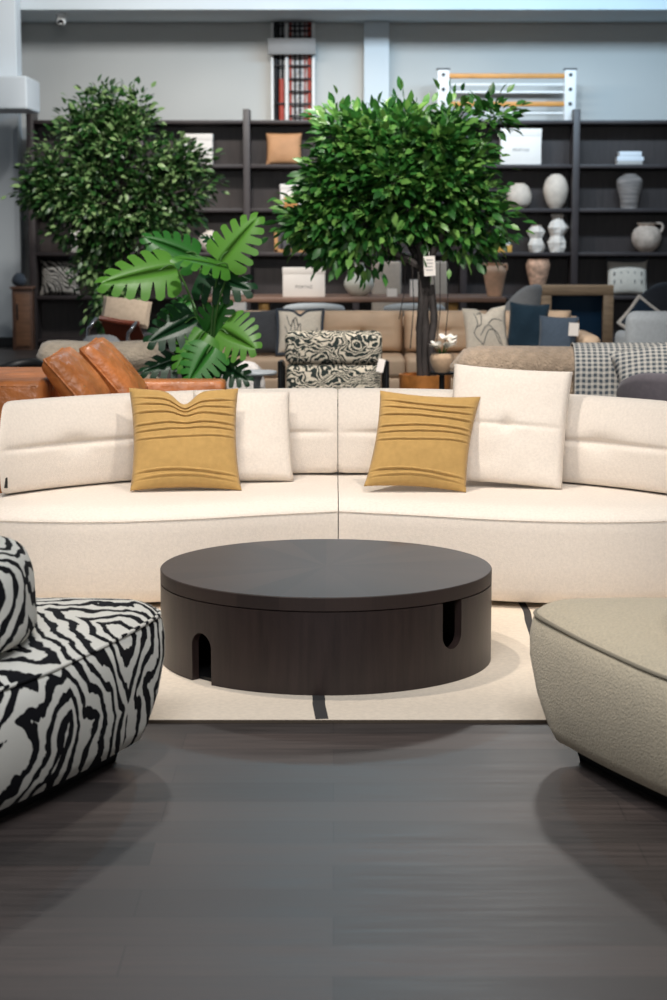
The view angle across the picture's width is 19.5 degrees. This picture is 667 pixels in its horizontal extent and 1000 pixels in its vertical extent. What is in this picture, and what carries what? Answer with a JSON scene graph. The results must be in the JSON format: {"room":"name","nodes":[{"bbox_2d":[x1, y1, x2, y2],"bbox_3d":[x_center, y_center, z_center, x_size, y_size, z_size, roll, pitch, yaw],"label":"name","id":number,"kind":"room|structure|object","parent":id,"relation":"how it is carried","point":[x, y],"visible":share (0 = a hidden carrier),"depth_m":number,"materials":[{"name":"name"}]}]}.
{"room":"store","nodes":[
{"label":"store","id":0,"kind":"room"},
{"bbox_2d":[0,0,21,75],"bbox_3d":[-5.186,-5.918,22.682,3.000,1.976,0.390,0,8,0],"label":"wall","id":1,"kind":"structure","parent":0,"point":[10,14],"depth_m":22.59,"materials":[{"name":"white paint"}]},
{"bbox_2d":[0,76,39,113],"bbox_3d":[-5.011,-4.740,22.756,3.000,0.374,1.000,0,8,0],"label":"trim","id":2,"kind":"structure","parent":1,"relation":"attached to","point":[18,94],"depth_m":22.28,"materials":[{"name":"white paint"}]},
{"bbox_2d":[0,114,24,336],"bbox_3d":[-5.220,-3.967,24.510,2.560,4.040,0.350,0,8,0],"label":"column","id":3,"kind":"structure","parent":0,"point":[12,247],"depth_m":24.42,"materials":[{"name":"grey paint"}]},
{"bbox_2d":[0,337,12,346],"bbox_3d":[-5.225,-1.999,24.592,2.550,0.120,0.050,0,8,0],"label":"baseboard","id":4,"kind":"structure","parent":3,"relation":"attached to","point":[4,341],"depth_m":24.57,"materials":[{"name":"black plastic"}]},
{"bbox_2d":[0,345,666,999],"bbox_3d":[0.000,-0.105,12.261,18.000,0.100,26.300,0,8,0],"label":"floor","id":5,"kind":"structure","parent":0,"point":[205,861],"depth_m":4.82,"materials":[{"name":"grey wood"}]},
{"bbox_2d":[0,358,42,366],"bbox_3d":[-2.070,-0.553,12.453,0.498,0.732,0.492,0,8,0],"label":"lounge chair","id":6,"kind":"object","parent":5,"relation":"on","point":[29,362],"visible":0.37,"depth_m":12.19,"materials":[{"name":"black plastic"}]},
{"bbox_2d":[10,286,35,349],"bbox_3d":[-3.824,-2.244,23.986,0.291,0.779,0.240,0,8,0],"label":"base cabinet","id":7,"kind":"object","parent":5,"relation":"on","point":[23,303],"visible":1,"depth_m":23.90,"materials":[{"name":"brown wood"}]},
{"bbox_2d":[12,273,25,285],"bbox_3d":[-3.869,-2.712,23.918,0.181,0.165,0.181,0,8,0],"label":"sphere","id":8,"kind":"object","parent":7,"relation":"on","point":[18,279],"visible":1,"depth_m":23.86,"materials":[{"name":"stone"}]},
{"bbox_2d":[0,536,164,817],"bbox_3d":[-1.185,0.452,5.486,1.041,0.735,1.529,3,9,19],"label":"armchair","id":9,"kind":"object","parent":5,"relation":"on","point":[80,678],"visible":1,"depth_m":5.35,"materials":[{"name":"multicoloured fabric"}]},
{"bbox_2d":[36,340,165,378],"bbox_3d":[-1.590,-0.765,13.575,0.889,0.731,0.810,0,8,0],"label":"lounge chair","id":10,"kind":"object","parent":5,"relation":"on","point":[136,352],"visible":0.12,"depth_m":13.17,"materials":[{"name":"beige fabric"}]},
{"bbox_2d":[83,335,118,341],"bbox_3d":[-1.827,-0.952,15.321,0.456,0.700,0.456,0,8,0],"label":"pouf","id":11,"kind":"object","parent":5,"relation":"on","point":[111,338],"visible":0.16,"depth_m":15.19,"materials":[{"name":"grey fabric"}]},
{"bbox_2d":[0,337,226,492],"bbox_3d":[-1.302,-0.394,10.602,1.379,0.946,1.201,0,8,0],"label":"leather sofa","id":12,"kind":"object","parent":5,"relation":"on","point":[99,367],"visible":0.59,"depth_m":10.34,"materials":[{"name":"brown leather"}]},
{"bbox_2d":[41,347,110,396],"bbox_3d":[-1.353,-0.627,10.255,0.321,0.343,0.438,0,8,0],"label":"cushion","id":13,"kind":"object","parent":12,"relation":"on","point":[66,373],"depth_m":10.08,"materials":[{"name":"brown leather"}]},
{"bbox_2d":[79,337,147,393],"bbox_3d":[-1.212,-0.703,10.729,0.346,0.371,0.438,0,8,0],"label":"cushion","id":14,"kind":"object","parent":12,"relation":"on","point":[119,375],"depth_m":10.55,"materials":[{"name":"brown leather"}]},
{"bbox_2d":[1,74,229,336],"bbox_3d":[-2.224,-2.842,20.058,2.314,3.087,1.330,1,8,9],"label":"potted tree","id":15,"kind":"object","parent":5,"relation":"on","point":[117,202],"visible":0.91,"depth_m":19.89,"materials":[{"name":"green plant"}]},
{"bbox_2d":[86,296,151,340],"bbox_3d":[-1.709,-1.197,16.201,0.600,1.018,0.988,0,8,0],"label":"lounge chair","id":16,"kind":"object","parent":5,"relation":"on","point":[122,318],"visible":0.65,"depth_m":15.83,"materials":[{"name":"fabric"}]},
{"bbox_2d":[94,212,264,387],"bbox_3d":[-0.943,-0.961,12.094,1.037,1.643,0.581,0,8,0],"label":"monstera plant","id":17,"kind":"object","parent":5,"relation":"on","point":[207,337],"visible":0.91,"depth_m":11.99,"materials":[{"name":"green plant"}]},
{"bbox_2d":[212,282,246,316],"bbox_3d":[-1.199,-2.050,22.157,0.400,0.920,0.506,0,8,0],"label":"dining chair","id":18,"kind":"object","parent":5,"relation":"on","point":[237,305],"visible":0.02,"depth_m":22.29,"materials":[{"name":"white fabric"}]},
{"bbox_2d":[220,361,264,388],"bbox_3d":[-0.708,-0.817,15.037,0.368,0.515,0.368,0,8,0],"label":"pouf","id":19,"kind":"object","parent":5,"relation":"on","point":[252,366],"visible":0.17,"depth_m":14.90,"materials":[{"name":"white fabric"}]},
{"bbox_2d":[241,369,276,388],"bbox_3d":[-0.563,-0.706,14.347,0.300,0.492,0.300,0,8,0],"label":"side table","id":20,"kind":"object","parent":5,"relation":"on","point":[257,374],"visible":0.38,"depth_m":14.28,"materials":[{"name":"grey metal"}]},
{"bbox_2d":[283,303,344,309],"bbox_3d":[-0.205,-1.718,20.502,0.656,0.738,0.587,0,8,0],"label":"dining chair","id":21,"kind":"object","parent":5,"relation":"on","point":[300,306],"visible":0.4,"depth_m":20.20,"materials":[{"name":"grey fabric"}]},
{"bbox_2d":[278,331,388,418],"bbox_3d":[0.000,-0.854,14.214,0.794,0.801,0.820,0,8,0],"label":"armchair","id":22,"kind":"object","parent":5,"relation":"on","point":[337,360],"visible":0.63,"depth_m":13.83,"materials":[{"name":"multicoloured fabric"}]},
{"bbox_2d":[26,109,666,348],"bbox_3d":[0.314,-3.353,24.144,8.142,2.930,0.410,0,8,0],"label":"wall shelving","id":23,"kind":"object","parent":5,"relation":"on","point":[584,152],"visible":0.27,"depth_m":24.23,"materials":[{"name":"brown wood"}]},
{"bbox_2d":[40,260,79,294],"bbox_3d":[-3.412,-2.776,24.243,0.496,0.442,0.172,0,8,0],"label":"throw pillow","id":24,"kind":"object","parent":23,"relation":"on","point":[53,281],"visible":0.85,"depth_m":24.18,"materials":[{"name":"grey fabric"}]},
{"bbox_2d":[184,134,213,163],"bbox_3d":[-1.662,-4.326,23.988,0.357,0.374,0.208,0,8,0],"label":"storage box","id":25,"kind":"object","parent":23,"relation":"on","point":[207,139],"visible":0.52,"depth_m":23.88,"materials":[{"name":"white cardboard"}]},
{"bbox_2d":[198,230,213,251],"bbox_3d":[-1.536,-3.216,24.148,0.290,0.270,0.290,0,8,0],"label":"vase","id":26,"kind":"object","parent":23,"relation":"on","point":[208,232],"visible":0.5,"depth_m":24.06,"materials":[{"name":"white ceramic"}]},
{"bbox_2d":[266,133,301,163],"bbox_3d":[-0.612,-4.340,24.013,0.446,0.393,0.171,0,8,0],"label":"throw pillow","id":27,"kind":"object","parent":23,"relation":"on","point":[282,148],"visible":0.96,"depth_m":23.96,"materials":[{"name":"fabric"}]},
{"bbox_2d":[274,229,302,251],"bbox_3d":[-0.466,-3.222,24.122,0.529,0.289,0.311,0,8,0],"label":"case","id":28,"kind":"object","parent":23,"relation":"on","point":[280,247],"visible":0.21,"depth_m":24.02,"materials":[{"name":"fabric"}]},
{"bbox_2d":[280,184,300,205],"bbox_3d":[-0.514,-3.760,24.070,0.295,0.299,0.168,0,8,0],"label":"storage box","id":29,"kind":"object","parent":23,"relation":"on","point":[284,188],"visible":0.32,"depth_m":23.98,"materials":[{"name":"white cardboard"}]},
{"bbox_2d":[284,197,297,207],"bbox_3d":[-0.524,-3.667,23.957,0.170,0.142,0.044,-1,8,-4],"label":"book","id":30,"kind":"object","parent":23,"relation":"on","point":[285,203],"visible":0.09,"depth_m":23.94,"materials":[{"name":"orange paper"}]},
{"bbox_2d":[497,245,511,251],"bbox_3d":[2.058,-3.125,24.159,0.298,0.087,0.225,0,8,0],"label":"book","id":31,"kind":"object","parent":23,"relation":"on","point":[509,247],"visible":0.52,"depth_m":24.05,"materials":[{"name":"paper"}]},
{"bbox_2d":[436,68,576,119],"bbox_3d":[2.128,-4.992,23.947,1.726,0.634,0.130,0,8,0],"label":"wooden rack","id":32,"kind":"object","parent":23,"relation":"on","point":[443,75],"visible":0.9,"depth_m":23.91,"materials":[{"name":"white paint"}]},
{"bbox_2d":[507,183,531,207],"bbox_3d":[2.299,-3.765,24.069,0.310,0.310,0.310,0,8,0],"label":"vase","id":33,"kind":"object","parent":23,"relation":"on","point":[520,193],"visible":0.82,"depth_m":23.95,"materials":[{"name":"beige ceramic"}]},
{"bbox_2d":[499,128,541,163],"bbox_3d":[2.304,-4.357,23.983,0.506,0.436,0.208,0,8,0],"label":"storage box","id":34,"kind":"object","parent":23,"relation":"on","point":[525,149],"visible":0.93,"depth_m":23.89,"materials":[{"name":"grey cardboard"}]},
{"bbox_2d":[527,225,544,251],"bbox_3d":[2.515,-3.248,24.141,0.231,0.335,0.226,0,8,0],"label":"vase","id":35,"kind":"object","parent":23,"relation":"on","point":[536,244],"visible":0.99,"depth_m":24.07,"materials":[{"name":"white ceramic"}]},
{"bbox_2d":[526,259,549,284],"bbox_3d":[2.539,-2.767,24.153,0.300,0.450,0.300,0,8,0],"label":"pot","id":36,"kind":"object","parent":23,"relation":"on","point":[537,269],"visible":0.66,"depth_m":24.03,"materials":[{"name":"ceramic"}]},
{"bbox_2d":[543,174,567,207],"bbox_3d":[2.752,-3.820,24.061,0.310,0.420,0.310,0,8,0],"label":"vase","id":37,"kind":"object","parent":23,"relation":"on","point":[555,189],"visible":1,"depth_m":23.95,"materials":[{"name":"beige ceramic"}]},
{"bbox_2d":[547,213,568,251],"bbox_3d":[2.790,-3.317,24.132,0.265,0.475,0.236,0,8,0],"label":"vase","id":38,"kind":"object","parent":23,"relation":"on","point":[557,228],"visible":1,"depth_m":24.06,"materials":[{"name":"white ceramic"}]},
{"bbox_2d":[606,257,647,294],"bbox_3d":[3.662,-2.794,24.240,0.533,0.479,0.171,0,8,0],"label":"throw pillow","id":39,"kind":"object","parent":23,"relation":"on","point":[628,275],"visible":0.95,"depth_m":24.19,"materials":[{"name":"beige fabric"}]},
{"bbox_2d":[615,161,642,163],"bbox_3d":[3.645,-4.162,24.009,0.310,0.042,0.225,0,8,0],"label":"book","id":40,"kind":"object","parent":23,"relation":"on","point":[616,162],"visible":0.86,"depth_m":23.90,"materials":[{"name":"white paper"}]},
{"bbox_2d":[615,157,643,160],"bbox_3d":[3.651,-4.210,24.002,0.322,0.052,0.225,0,8,0],"label":"book","id":41,"kind":"object","parent":40,"relation":"on","point":[616,158],"visible":1,"depth_m":23.89,"materials":[{"name":"white paper"}]},
{"bbox_2d":[617,151,641,156],"bbox_3d":[3.651,-4.267,23.994,0.273,0.062,0.225,0,8,0],"label":"book","id":42,"kind":"object","parent":41,"relation":"on","point":[620,153],"visible":1,"depth_m":23.89,"materials":[{"name":"white paper"}]},
{"bbox_2d":[616,174,642,207],"bbox_3d":[3.663,-3.822,24.061,0.323,0.425,0.323,0,8,0],"label":"vase","id":43,"kind":"object","parent":23,"relation":"on","point":[629,186],"visible":0.99,"depth_m":23.95,"materials":[{"name":"grey ceramic"}]},
{"bbox_2d":[631,222,663,251],"bbox_3d":[3.886,-3.267,24.141,0.369,0.373,0.369,5,10,33],"label":"jug","id":44,"kind":"object","parent":23,"relation":"on","point":[646,237],"visible":1,"depth_m":24.02,"materials":[{"name":"ceramic"}]},
{"bbox_2d":[147,601,547,722],"bbox_3d":[0.000,0.486,7.782,3.504,0.012,3.136,0,8,0],"label":"rug","id":45,"kind":"object","parent":5,"relation":"on","point":[505,691],"visible":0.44,"depth_m":6.48,"materials":[{"name":"beige fabric"}]},
{"bbox_2d":[0,388,337,602],"bbox_3d":[-0.800,-0.063,8.678,1.637,0.817,1.650,0,8,0],"label":"curved sofa","id":46,"kind":"object","parent":45,"relation":"on","point":[66,463],"visible":0.6,"depth_m":8.15,"materials":[{"name":"white fabric"}]},
{"bbox_2d":[0,393,133,493],"bbox_3d":[-1.120,-0.259,8.550,0.966,0.393,0.250,-7,11,-41],"label":"cushion","id":47,"kind":"object","parent":46,"relation":"on","point":[82,444],"depth_m":8.44,"materials":[{"name":"white fabric"}]},
{"bbox_2d":[129,388,241,490],"bbox_3d":[-0.646,-0.266,8.453,0.483,0.434,0.256,-1,8,-6],"label":"throw pillow","id":48,"kind":"object","parent":46,"relation":"on","point":[192,444],"visible":1,"depth_m":8.39,"materials":[{"name":"yellow fabric"}]},
{"bbox_2d":[193,390,293,481],"bbox_3d":[-0.404,-0.286,8.693,0.443,0.407,0.208,-1,8,-10],"label":"throw pillow","id":49,"kind":"object","parent":46,"relation":"on","point":[263,446],"visible":0.56,"depth_m":8.65,"materials":[{"name":"white fabric"}]},
{"bbox_2d":[165,388,336,472],"bbox_3d":[-0.387,-0.310,8.903,0.864,0.393,0.249,-2,8,-14],"label":"cushion","id":50,"kind":"object","parent":46,"relation":"on","point":[312,411],"depth_m":8.88,"materials":[{"name":"white fabric"}]},
{"bbox_2d":[160,539,491,694],"bbox_3d":[-0.027,0.406,7.116,1.206,0.335,1.206,0,8,0],"label":"coffee table","id":51,"kind":"object","parent":45,"relation":"on","point":[298,616],"visible":0.98,"depth_m":6.66,"materials":[{"name":"brown wood"}]},
{"bbox_2d":[338,388,666,602],"bbox_3d":[0.840,-0.063,8.678,1.637,0.817,1.650,0,8,0],"label":"curved sofa","id":52,"kind":"object","parent":45,"relation":"on","point":[603,534],"visible":0.52,"depth_m":8.09,"materials":[{"name":"white fabric"}]},
{"bbox_2d":[338,388,452,472],"bbox_3d":[0.427,-0.310,8.903,0.864,0.393,0.249,2,8,14],"label":"cushion","id":53,"kind":"object","parent":52,"relation":"on","point":[358,408],"depth_m":8.88,"materials":[{"name":"white fabric"}]},
{"bbox_2d":[364,390,479,492],"bbox_3d":[0.387,-0.255,8.418,0.505,0.424,0.242,0,8,2],"label":"throw pillow","id":54,"kind":"object","parent":52,"relation":"on","point":[421,441],"visible":1,"depth_m":8.36,"materials":[{"name":"yellow fabric"}]},
{"bbox_2d":[452,364,572,489],"bbox_3d":[0.763,-0.324,8.520,0.540,0.528,0.213,2,9,17],"label":"throw pillow","id":55,"kind":"object","parent":52,"relation":"on","point":[519,428],"visible":0.88,"depth_m":8.46,"materials":[{"name":"white fabric"}]},
{"bbox_2d":[562,394,666,493],"bbox_3d":[1.160,-0.259,8.550,0.966,0.393,0.250,7,11,41],"label":"cushion","id":56,"kind":"object","parent":52,"relation":"on","point":[613,445],"depth_m":8.42,"materials":[{"name":"white fabric"}]},
{"bbox_2d":[208,294,505,309],"bbox_3d":[0.236,-1.859,21.354,3.229,0.770,0.960,0,8,0],"label":"dining table","id":57,"kind":"object","parent":5,"relation":"on","point":[264,300],"visible":0.52,"depth_m":20.83,"materials":[{"name":"brown wood"}]},
{"bbox_2d":[282,267,324,296],"bbox_3d":[-0.319,-2.352,20.979,0.462,0.313,0.208,0,8,0],"label":"storage box","id":58,"kind":"object","parent":57,"relation":"on","point":[297,282],"visible":1,"depth_m":20.88,"materials":[{"name":"grey cardboard"}]},
{"bbox_2d":[344,263,373,295],"bbox_3d":[0.278,-2.404,21.174,0.330,0.360,0.330,0,8,0],"label":"vase","id":59,"kind":"object","parent":57,"relation":"on","point":[353,289],"visible":0.51,"depth_m":21.07,"materials":[{"name":"beige ceramic"}]},
{"bbox_2d":[387,289,396,296],"bbox_3d":[0.629,-2.231,20.910,0.108,0.086,0.044,0,8,0],"label":"place card","id":60,"kind":"object","parent":57,"relation":"on","point":[390,292],"visible":1,"depth_m":20.89,"materials":[{"name":"white paper"}]},
{"bbox_2d":[410,280,417,296],"bbox_3d":[0.866,-2.278,20.903,0.086,0.182,0.057,0,8,0],"label":"place card","id":61,"kind":"object","parent":57,"relation":"on","point":[415,282],"visible":0.79,"depth_m":20.89,"materials":[{"name":"white paper"}]},
{"bbox_2d":[482,263,507,296],"bbox_3d":[1.748,-2.390,21.075,0.250,0.360,0.250,5,10,30],"label":"amphora","id":62,"kind":"object","parent":57,"relation":"on","point":[494,279],"visible":0.86,"depth_m":20.99,"materials":[{"name":"ceramic"}]},
{"bbox_2d":[372,261,400,309],"bbox_3d":[0.609,-2.157,22.198,0.340,1.120,0.516,0,8,0],"label":"dining chair","id":63,"kind":"object","parent":5,"relation":"on","point":[392,272],"visible":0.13,"depth_m":22.32,"materials":[{"name":"beige fabric"}]},
{"bbox_2d":[255,76,536,388],"bbox_3d":[0.487,-1.819,14.494,1.970,2.652,1.257,3,9,21],"label":"potted tree","id":64,"kind":"object","parent":5,"relation":"on","point":[379,170],"visible":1,"depth_m":14.29,"materials":[{"name":"green plant"}]},
{"bbox_2d":[213,310,600,388],"bbox_3d":[0.617,-1.242,16.984,3.317,0.799,0.976,0,8,0],"label":"sofa","id":65,"kind":"object","parent":5,"relation":"on","point":[395,332],"visible":0.3,"depth_m":17.09,"materials":[{"name":"beige fabric"}]},
{"bbox_2d":[235,310,275,354],"bbox_3d":[-0.653,-1.451,16.808,0.420,0.400,0.182,0,8,0],"label":"throw pillow","id":66,"kind":"object","parent":65,"relation":"on","point":[266,320],"visible":0.59,"depth_m":16.75,"materials":[{"name":"grey fabric"}]},
{"bbox_2d":[236,353,289,376],"bbox_3d":[-0.499,-1.171,16.866,0.736,0.168,0.670,0,8,0],"label":"seat cushion","id":67,"kind":"object","parent":65,"relation":"on","point":[266,361],"depth_m":16.53,"materials":[{"name":"beige fabric"}]},
{"bbox_2d":[236,310,305,313],"bbox_3d":[-0.499,-1.492,17.195,0.734,0.366,0.252,0,8,0],"label":"cushion","id":68,"kind":"object","parent":65,"relation":"on","point":[298,311],"depth_m":17.19,"materials":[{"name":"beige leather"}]},
{"bbox_2d":[275,308,324,355],"bbox_3d":[-0.288,-1.446,16.730,0.428,0.404,0.195,0,8,0],"label":"throw pillow","id":69,"kind":"object","parent":65,"relation":"on","point":[287,320],"visible":0.66,"depth_m":16.70,"materials":[{"name":"beige fabric"}]},
{"bbox_2d":[324,310,402,351],"bbox_3d":[0.245,-1.492,17.195,0.734,0.366,0.252,0,8,0],"label":"cushion","id":70,"kind":"object","parent":65,"relation":"on","point":[387,322],"depth_m":17.09,"materials":[{"name":"beige fabric"}]},
{"bbox_2d":[377,353,404,376],"bbox_3d":[0.245,-1.171,16.866,0.736,0.168,0.670,0,8,0],"label":"seat cushion","id":71,"kind":"object","parent":65,"relation":"on","point":[396,360],"depth_m":16.54,"materials":[{"name":"beige fabric"}]},
{"bbox_2d":[404,353,459,376],"bbox_3d":[0.989,-1.171,16.866,0.736,0.168,0.670,0,8,0],"label":"seat cushion","id":72,"kind":"object","parent":65,"relation":"on","point":[410,365],"depth_m":16.55,"materials":[{"name":"beige fabric"}]},
{"bbox_2d":[404,310,486,351],"bbox_3d":[0.989,-1.492,17.195,0.734,0.366,0.252,0,8,0],"label":"cushion","id":73,"kind":"object","parent":65,"relation":"on","point":[455,321],"depth_m":17.10,"materials":[{"name":"beige fabric"}]},
{"bbox_2d":[462,306,507,347],"bbox_3d":[1.315,-1.463,16.793,0.409,0.428,0.203,0,8,0],"label":"throw pillow","id":74,"kind":"object","parent":65,"relation":"on","point":[489,328],"visible":0.91,"depth_m":16.74,"materials":[{"name":"beige fabric"}]},
{"bbox_2d":[507,302,549,345],"bbox_3d":[1.678,-1.483,16.820,0.352,0.459,0.198,3,9,20],"label":"throw pillow","id":75,"kind":"object","parent":65,"relation":"on","point":[524,320],"visible":0.81,"depth_m":16.77,"materials":[{"name":"teal fabric"}]},
{"bbox_2d":[505,310,570,337],"bbox_3d":[1.734,-1.492,17.195,0.734,0.366,0.252,0,8,0],"label":"cushion","id":76,"kind":"object","parent":65,"relation":"on","point":[552,313],"depth_m":17.10,"materials":[{"name":"blue fabric"}]},
{"bbox_2d":[539,315,578,345],"bbox_3d":[1.926,-1.405,16.671,0.354,0.349,0.181,1,8,7],"label":"throw pillow","id":77,"kind":"object","parent":65,"relation":"on","point":[554,331],"visible":0.71,"depth_m":16.63,"materials":[{"name":"blue fabric"}]},
{"bbox_2d":[383,303,444,315],"bbox_3d":[0.848,-1.718,20.502,0.656,0.738,0.587,0,8,0],"label":"dining chair","id":78,"kind":"object","parent":5,"relation":"on","point":[405,306],"visible":0.24,"depth_m":20.21,"materials":[{"name":"grey fabric"}]},
{"bbox_2d":[418,261,446,306],"bbox_3d":[1.144,-2.157,22.198,0.340,1.120,0.516,0,8,0],"label":"dining chair","id":79,"kind":"object","parent":5,"relation":"on","point":[441,266],"visible":0.05,"depth_m":22.31,"materials":[{"name":"beige fabric"}]},
{"bbox_2d":[428,333,457,388],"bbox_3d":[0.759,-0.764,13.631,0.260,0.812,0.260,0,8,0],"label":"potted plant","id":80,"kind":"object","parent":5,"relation":"on","point":[440,362],"visible":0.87,"depth_m":13.55,"materials":[{"name":"beige ceramic"}]},
{"bbox_2d":[450,346,574,393],"bbox_3d":[1.629,-0.693,13.010,1.749,0.729,1.050,0,8,0],"label":"sofa","id":81,"kind":"object","parent":5,"relation":"on","point":[534,358],"visible":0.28,"depth_m":12.47,"materials":[{"name":"beige fabric"}]},
{"bbox_2d":[570,343,658,396],"bbox_3d":[1.856,-0.763,12.614,0.622,0.514,0.343,0,8,0],"label":"throw blanket","id":82,"kind":"object","parent":81,"relation":"on","point":[595,374],"visible":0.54,"depth_m":12.45,"materials":[{"name":"fabric"}]},
{"bbox_2d":[505,284,541,309],"bbox_3d":[1.922,-1.763,20.138,0.467,0.932,0.562,2,9,15],"label":"dining chair","id":83,"kind":"object","parent":5,"relation":"on","point":[530,294],"visible":0.28,"depth_m":19.86,"materials":[{"name":"grey fabric"}]},
{"bbox_2d":[540,285,613,342],"bbox_3d":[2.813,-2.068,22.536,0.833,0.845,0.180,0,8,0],"label":"armchair","id":84,"kind":"object","parent":5,"relation":"on","point":[593,304],"visible":0.44,"depth_m":22.49,"materials":[{"name":"brown wood"}]},
{"bbox_2d":[530,598,666,803],"bbox_3d":[1.270,0.453,5.480,1.046,0.735,1.521,-3,9,-18],"label":"armchair","id":85,"kind":"object","parent":5,"relation":"on","point":[599,665],"visible":1,"depth_m":5.50,"materials":[{"name":"beige fabric"}]},
{"bbox_2d":[615,311,666,342],"bbox_3d":[3.030,-1.341,17.709,0.850,0.788,0.863,0,8,0],"label":"armchair","id":86,"kind":"object","parent":5,"relation":"on","point":[640,326],"visible":0.31,"depth_m":17.26,"materials":[{"name":"grey fabric"}]},
{"bbox_2d":[616,373,666,400],"bbox_3d":[2.093,-0.381,11.238,0.902,0.747,0.784,0,8,0],"label":"lounge chair","id":87,"kind":"object","parent":5,"relation":"on","point":[653,386],"visible":0.32,"depth_m":10.96,"materials":[{"name":"grey fabric"}]},
{"bbox_2d":[641,282,666,310],"bbox_3d":[3.680,-1.850,20.676,0.910,0.954,0.793,-3,9,-20],"label":"lounge chair","id":88,"kind":"object","parent":5,"relation":"on","point":[656,295],"visible":0.11,"depth_m":20.33,"materials":[{"name":"grey fabric"}]},
{"bbox_3d":[2.080,-0.345,12.176,0.700,0.400,0.400,0,8,0],"label":"bench","id":89,"kind":"object","parent":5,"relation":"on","visible":0},
{"bbox_2d":[608,342,666,382],"bbox_3d":[2.021,-0.790,12.193,0.592,0.475,0.202,0,8,0],"label":"throw pillow","id":90,"kind":"object","parent":89,"relation":"on","point":[653,358],"visible":0.52,"depth_m":12.15,"materials":[{"name":"fabric"}]},
{"bbox_3d":[2.795,-1.282,18.658,0.560,0.400,0.500,0,8,0],"label":"ottoman","id":91,"kind":"object","parent":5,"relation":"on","visible":0},
{"bbox_2d":[617,294,659,328],"bbox_3d":[2.953,-1.720,18.576,0.494,0.488,0.150,1,8,9],"label":"throw pillow","id":92,"kind":"object","parent":91,"relation":"on","point":[640,303],"visible":0.38,"depth_m":18.56,"materials":[{"name":"blue fabric"}]},
{"bbox_2d":[21,22,666,344],"bbox_3d":[0.000,-4.577,24.674,18.000,5.200,0.150,0,8,0],"label":"wall","id":93,"kind":"structure","parent":0,"point":[200,70],"depth_m":24.46,"materials":[{"name":"grey paint"}]},
{"bbox_2d":[268,22,315,119],"bbox_3d":[-0.517,-3.965,24.532,0.596,4.030,0.295,0,8,0],"label":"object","id":94,"kind":"object","parent":93,"relation":"attached to","point":[291,46],"visible":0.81,"depth_m":24.36,"materials":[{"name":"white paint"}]},
{"bbox_2d":[20,0,666,21],"bbox_3d":[0.000,-6.458,23.569,18.000,1.160,1.500,0,8,0],"label":"ceiling","id":95,"kind":"structure","parent":93,"relation":"attached to","point":[31,10],"depth_m":22.99,"materials":[{"name":"white paint"}]},
{"bbox_2d":[56,13,65,25],"bbox_3d":[-3.267,-5.759,23.309,0.120,0.149,0.133,0,8,0],"label":"security camera","id":96,"kind":"object","parent":95,"relation":"attached to","point":[61,20],"visible":1,"depth_m":23.27,"materials":[{"name":"white paint"}]},
{"bbox_2d":[364,21,388,110],"bbox_3d":[0.537,-3.977,24.574,0.312,4.040,0.220,0,8,0],"label":"trim","id":97,"kind":"structure","parent":93,"relation":"attached to","point":[376,33],"depth_m":24.25,"materials":[{"name":"white paint"}]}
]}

